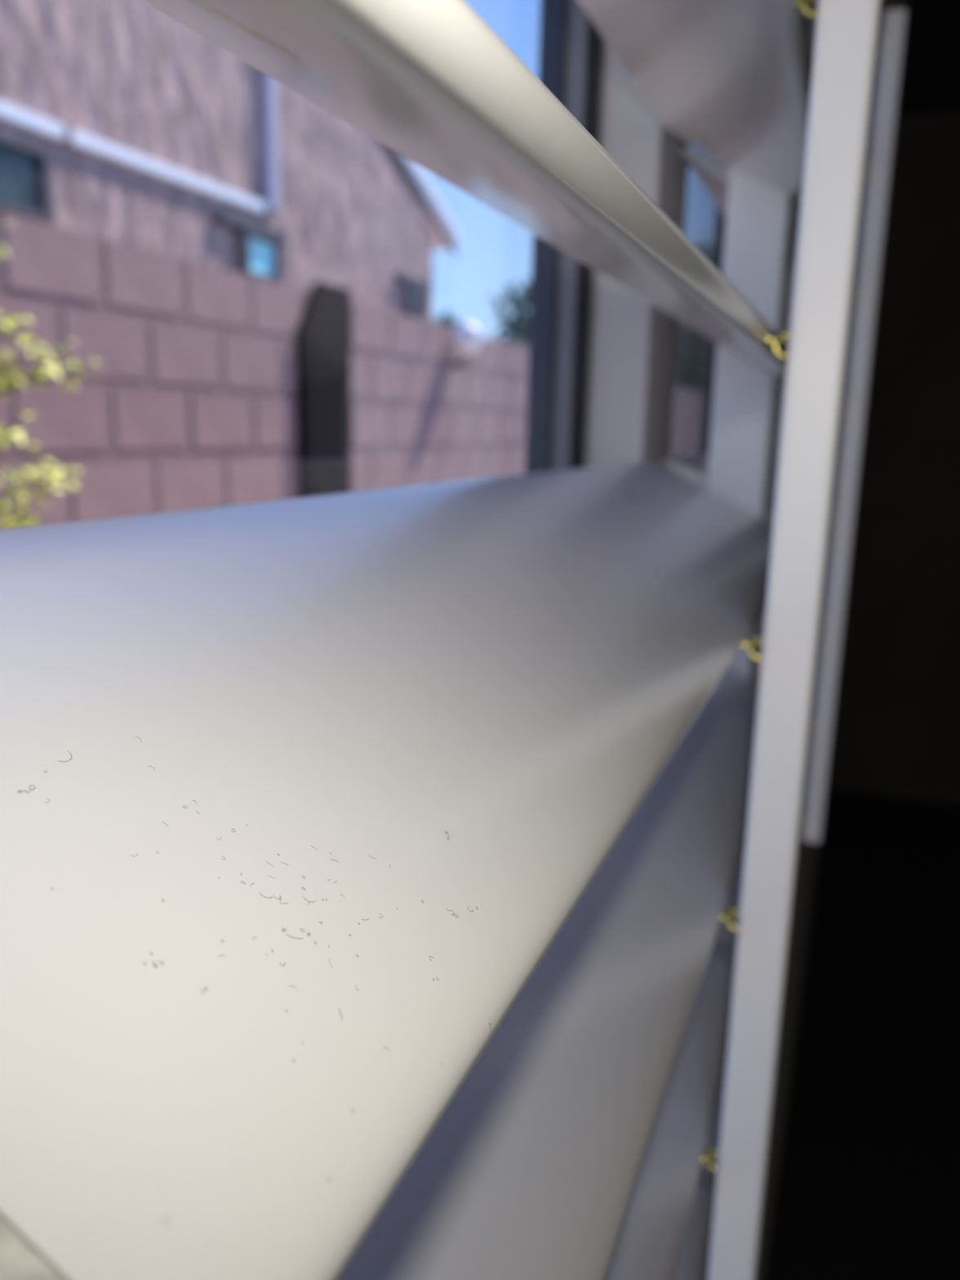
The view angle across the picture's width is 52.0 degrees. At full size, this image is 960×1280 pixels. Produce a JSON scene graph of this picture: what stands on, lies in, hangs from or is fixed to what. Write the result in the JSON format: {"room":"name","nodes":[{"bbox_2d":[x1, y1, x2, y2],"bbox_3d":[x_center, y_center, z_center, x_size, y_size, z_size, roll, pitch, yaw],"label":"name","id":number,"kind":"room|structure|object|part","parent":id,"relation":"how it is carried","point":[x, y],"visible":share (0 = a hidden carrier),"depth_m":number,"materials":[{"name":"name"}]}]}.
{"room":"room by window","nodes":[
{"label":"room by window","id":0,"kind":"room"},
{"bbox_2d":[703,0,907,1279],"bbox_3d":[0.123,0.024,0.614,0.129,2.600,7.200,6,13,21],"label":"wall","id":1,"kind":"structure","parent":0,"point":[809,852],"depth_m":1.60,"materials":[{"name":"beige paint"}]},
{"bbox_2d":[0,0,882,1279],"bbox_3d":[0.040,-0.044,0.255,0.097,0.786,0.510,6,13,21],"label":"shutter panel","id":2,"kind":"object","parent":1,"relation":"attached to","point":[550,673],"visible":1,"depth_m":0.13,"materials":[{"name":"white paint"}]},
{"bbox_2d":[17,736,491,1225],"bbox_3d":[-0.014,0.023,0.086,0.042,0.022,0.044,-7,15,-35],"label":"lint","id":3,"kind":"object","parent":2,"relation":"on","point":[135,736],"visible":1,"depth_m":0.08,"materials":[{"name":"grey"}]},
{"bbox_3d":[0.083,-0.034,0.251,0.014,0.584,0.012,6,13,21],"label":"tilt rod","id":4,"kind":"part","parent":2,"relation":"part of","materials":[{"name":"white paint"}]},
{"bbox_2d":[524,0,604,473],"bbox_3d":[-0.055,-0.049,0.266,0.028,0.788,0.521,6,13,21],"label":"window","id":5,"kind":"structure","parent":1,"relation":"in","point":[571,47],"depth_m":0.48,"materials":[{"name":"brown metal"}]},
{"bbox_3d":[-0.063,-0.050,0.269,0.012,0.788,0.521,6,13,21],"label":"frame","id":6,"kind":"part","parent":5,"relation":"part of","materials":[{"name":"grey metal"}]},
{"bbox_3d":[-0.053,-0.048,0.265,0.010,0.788,0.521,6,13,21],"label":"frame","id":7,"kind":"part","parent":5,"relation":"part of","materials":[{"name":"grey plastic"}]},
{"bbox_2d":[584,40,689,470],"bbox_3d":[0.067,-0.103,0.532,0.058,0.789,0.073,6,13,21],"label":"trim","id":8,"kind":"structure","parent":1,"relation":"attached to","point":[633,342],"depth_m":0.48,"materials":[{"name":"beige paint"}]},
{"bbox_2d":[698,204,725,455],"bbox_3d":[0.153,-0.156,0.784,0.028,0.788,0.469,6,13,21],"label":"window","id":9,"kind":"structure","parent":1,"relation":"in","point":[720,219],"depth_m":0.98,"materials":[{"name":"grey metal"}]},
{"bbox_2d":[662,0,906,843],"bbox_3d":[0.227,-0.140,0.718,0.097,0.786,0.506,6,13,21],"label":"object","id":10,"kind":"structure","parent":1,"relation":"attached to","point":[713,172],"depth_m":0.68,"materials":[{"name":"white paint"}]},
{"bbox_3d":[0.267,-0.128,0.709,0.014,0.584,0.012,6,13,21],"label":"tilt rod","id":11,"kind":"part","parent":10,"relation":"part of","materials":[{"name":"white paint"}]},
{"bbox_2d":[763,787,959,1279],"bbox_3d":[2.061,1.553,0.151,4.365,0.100,7.200,6,13,21],"label":"floor","id":12,"kind":"structure","parent":0,"point":[868,1187],"depth_m":2.34,"materials":[{"name":"carpet"}]},
{"bbox_2d":[828,111,959,806],"bbox_3d":[3.430,-0.453,3.192,4.365,2.600,0.100,6,13,21],"label":"wall","id":13,"kind":"structure","parent":0,"point":[897,732],"depth_m":3.83,"materials":[{"name":"brown paint"}]},
{"bbox_2d":[898,0,959,115],"bbox_3d":[2.125,-1.085,-0.420,4.365,0.100,7.200,6,13,21],"label":"ceiling","id":14,"kind":"structure","parent":0,"point":[931,72],"depth_m":3.05,"materials":[{"name":"brown paint"}]},
{"label":"outside","id":15,"kind":"structure","parent":0,"visible":0},
{"bbox_3d":[-9.562,-5.156,30.214,39.830,0.150,70.000,6,13,21],"label":"ground","id":16,"kind":"structure","parent":15,"visible":0},
{"bbox_2d":[0,222,106,528],"bbox_3d":[-0.720,0.356,0.983,0.510,1.857,0.866,6,13,21],"label":"shrub","id":17,"kind":"object","parent":16,"relation":"on","point":[6,384],"visible":0.86,"depth_m":1.12,"materials":[{"name":"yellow plant"}]},
{"bbox_2d":[0,0,458,322],"bbox_3d":[-4.272,-2.623,6.772,5.345,5.060,8.600,6,13,21],"label":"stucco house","id":18,"kind":"structure","parent":16,"relation":"on","point":[355,212],"depth_m":5.96,"materials":[{"name":"paint"}]},
{"bbox_2d":[0,133,55,223],"bbox_3d":[-2.329,-2.167,4.478,0.068,0.330,0.950,6,13,21],"label":"house window","id":19,"kind":"structure","parent":18,"relation":"attached to","point":[26,174],"depth_m":4.78,"materials":[{"name":"grey"}]},
{"bbox_3d":[-2.349,-2.167,4.480,0.027,0.270,0.860,6,13,21],"label":"pane","id":20,"kind":"part","parent":19,"relation":"part of","materials":[{"name":"blue glass"}]},
{"bbox_2d":[0,71,279,215],"bbox_3d":[-2.106,-3.190,4.791,0.057,1.392,3.990,6,13,21],"label":"gutter","id":21,"kind":"object","parent":18,"relation":"attached to","point":[64,133],"visible":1,"depth_m":5.88,"materials":[{"name":"white paint"}]},
{"bbox_2d":[214,209,285,284],"bbox_3d":[-1.503,-2.591,6.533,0.068,0.350,0.740,6,13,21],"label":"house window","id":22,"kind":"structure","parent":18,"relation":"attached to","point":[260,246],"depth_m":6.56,"materials":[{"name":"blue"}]},
{"bbox_2d":[214,209,285,242],"bbox_3d":[-1.506,-2.729,6.506,0.053,0.069,0.740,6,13,21],"label":"hood","id":23,"kind":"object","parent":22,"relation":"attached to","point":[243,225],"depth_m":6.43,"materials":[{"name":"grey paint"}]},
{"bbox_3d":[-1.493,-2.574,6.620,0.027,0.220,0.340,6,13,21],"label":"pane","id":24,"kind":"part","parent":22,"relation":"part of","materials":[{"name":"blue glass"}]},
{"bbox_2d":[394,271,429,316],"bbox_3d":[-0.596,-3.076,8.784,0.068,0.310,0.630,6,13,21],"label":"house window","id":25,"kind":"structure","parent":18,"relation":"attached to","point":[416,289],"depth_m":8.78,"materials":[{"name":"grey"}]},
{"bbox_2d":[394,271,429,289],"bbox_3d":[-0.600,-3.194,8.761,0.053,0.069,0.630,6,13,21],"label":"hood","id":26,"kind":"object","parent":25,"relation":"attached to","point":[410,282],"depth_m":8.68,"materials":[{"name":"grey paint"}]},
{"bbox_3d":[-0.593,-3.055,8.853,0.027,0.180,0.250,6,13,21],"label":"pane","id":27,"kind":"part","parent":25,"relation":"part of","materials":[{"name":"grey glass"}]},
{"bbox_2d":[297,281,351,497],"bbox_3d":[-0.649,-0.468,4.279,0.062,2.055,0.400,6,13,21],"label":"gate","id":28,"kind":"object","parent":16,"relation":"on","point":[324,329],"visible":0.46,"depth_m":4.12,"materials":[{"name":"black paint"}]},
{"bbox_2d":[0,212,702,528],"bbox_3d":[0.529,-1.113,7.514,0.151,2.025,17.500,6,13,21],"label":"wall","id":29,"kind":"structure","parent":16,"relation":"on","point":[195,406],"depth_m":3.42,"materials":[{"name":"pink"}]},
{"bbox_2d":[449,321,483,368],"bbox_3d":[-0.072,-1.596,5.329,0.177,0.247,0.170,6,13,21],"label":"globe lamp","id":30,"kind":"object","parent":29,"relation":"attached to","point":[467,336],"visible":1,"depth_m":5.27,"materials":[{"name":"white glass"}]},
{"bbox_3d":[-0.068,-1.633,5.319,0.170,0.170,0.170,6,13,21],"label":"globe","id":31,"kind":"part","parent":30,"relation":"part of","materials":[{"name":"white glass"}]},
{"bbox_2d":[431,309,471,328],"bbox_3d":[-0.376,-2.419,11.584,1.250,2.821,1.417,6,13,21],"label":"tree","id":32,"kind":"object","parent":16,"relation":"on","point":[445,317],"visible":0.02,"depth_m":11.14,"materials":[{"name":"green plant"}]},
{"bbox_2d":[484,275,531,347],"bbox_3d":[1.623,-4.892,17.262,3.139,5.348,3.253,6,13,21],"label":"tree","id":33,"kind":"object","parent":16,"relation":"on","point":[520,331],"visible":0.06,"depth_m":16.91,"materials":[{"name":"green plant"}]},
{"bbox_2d":[675,238,713,392],"bbox_3d":[5.231,-6.086,22.994,4.398,6.323,4.774,6,13,21],"label":"tree","id":34,"kind":"object","parent":16,"relation":"on","point":[691,344],"visible":0.09,"depth_m":21.75,"materials":[{"name":"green plant"}]}
]}

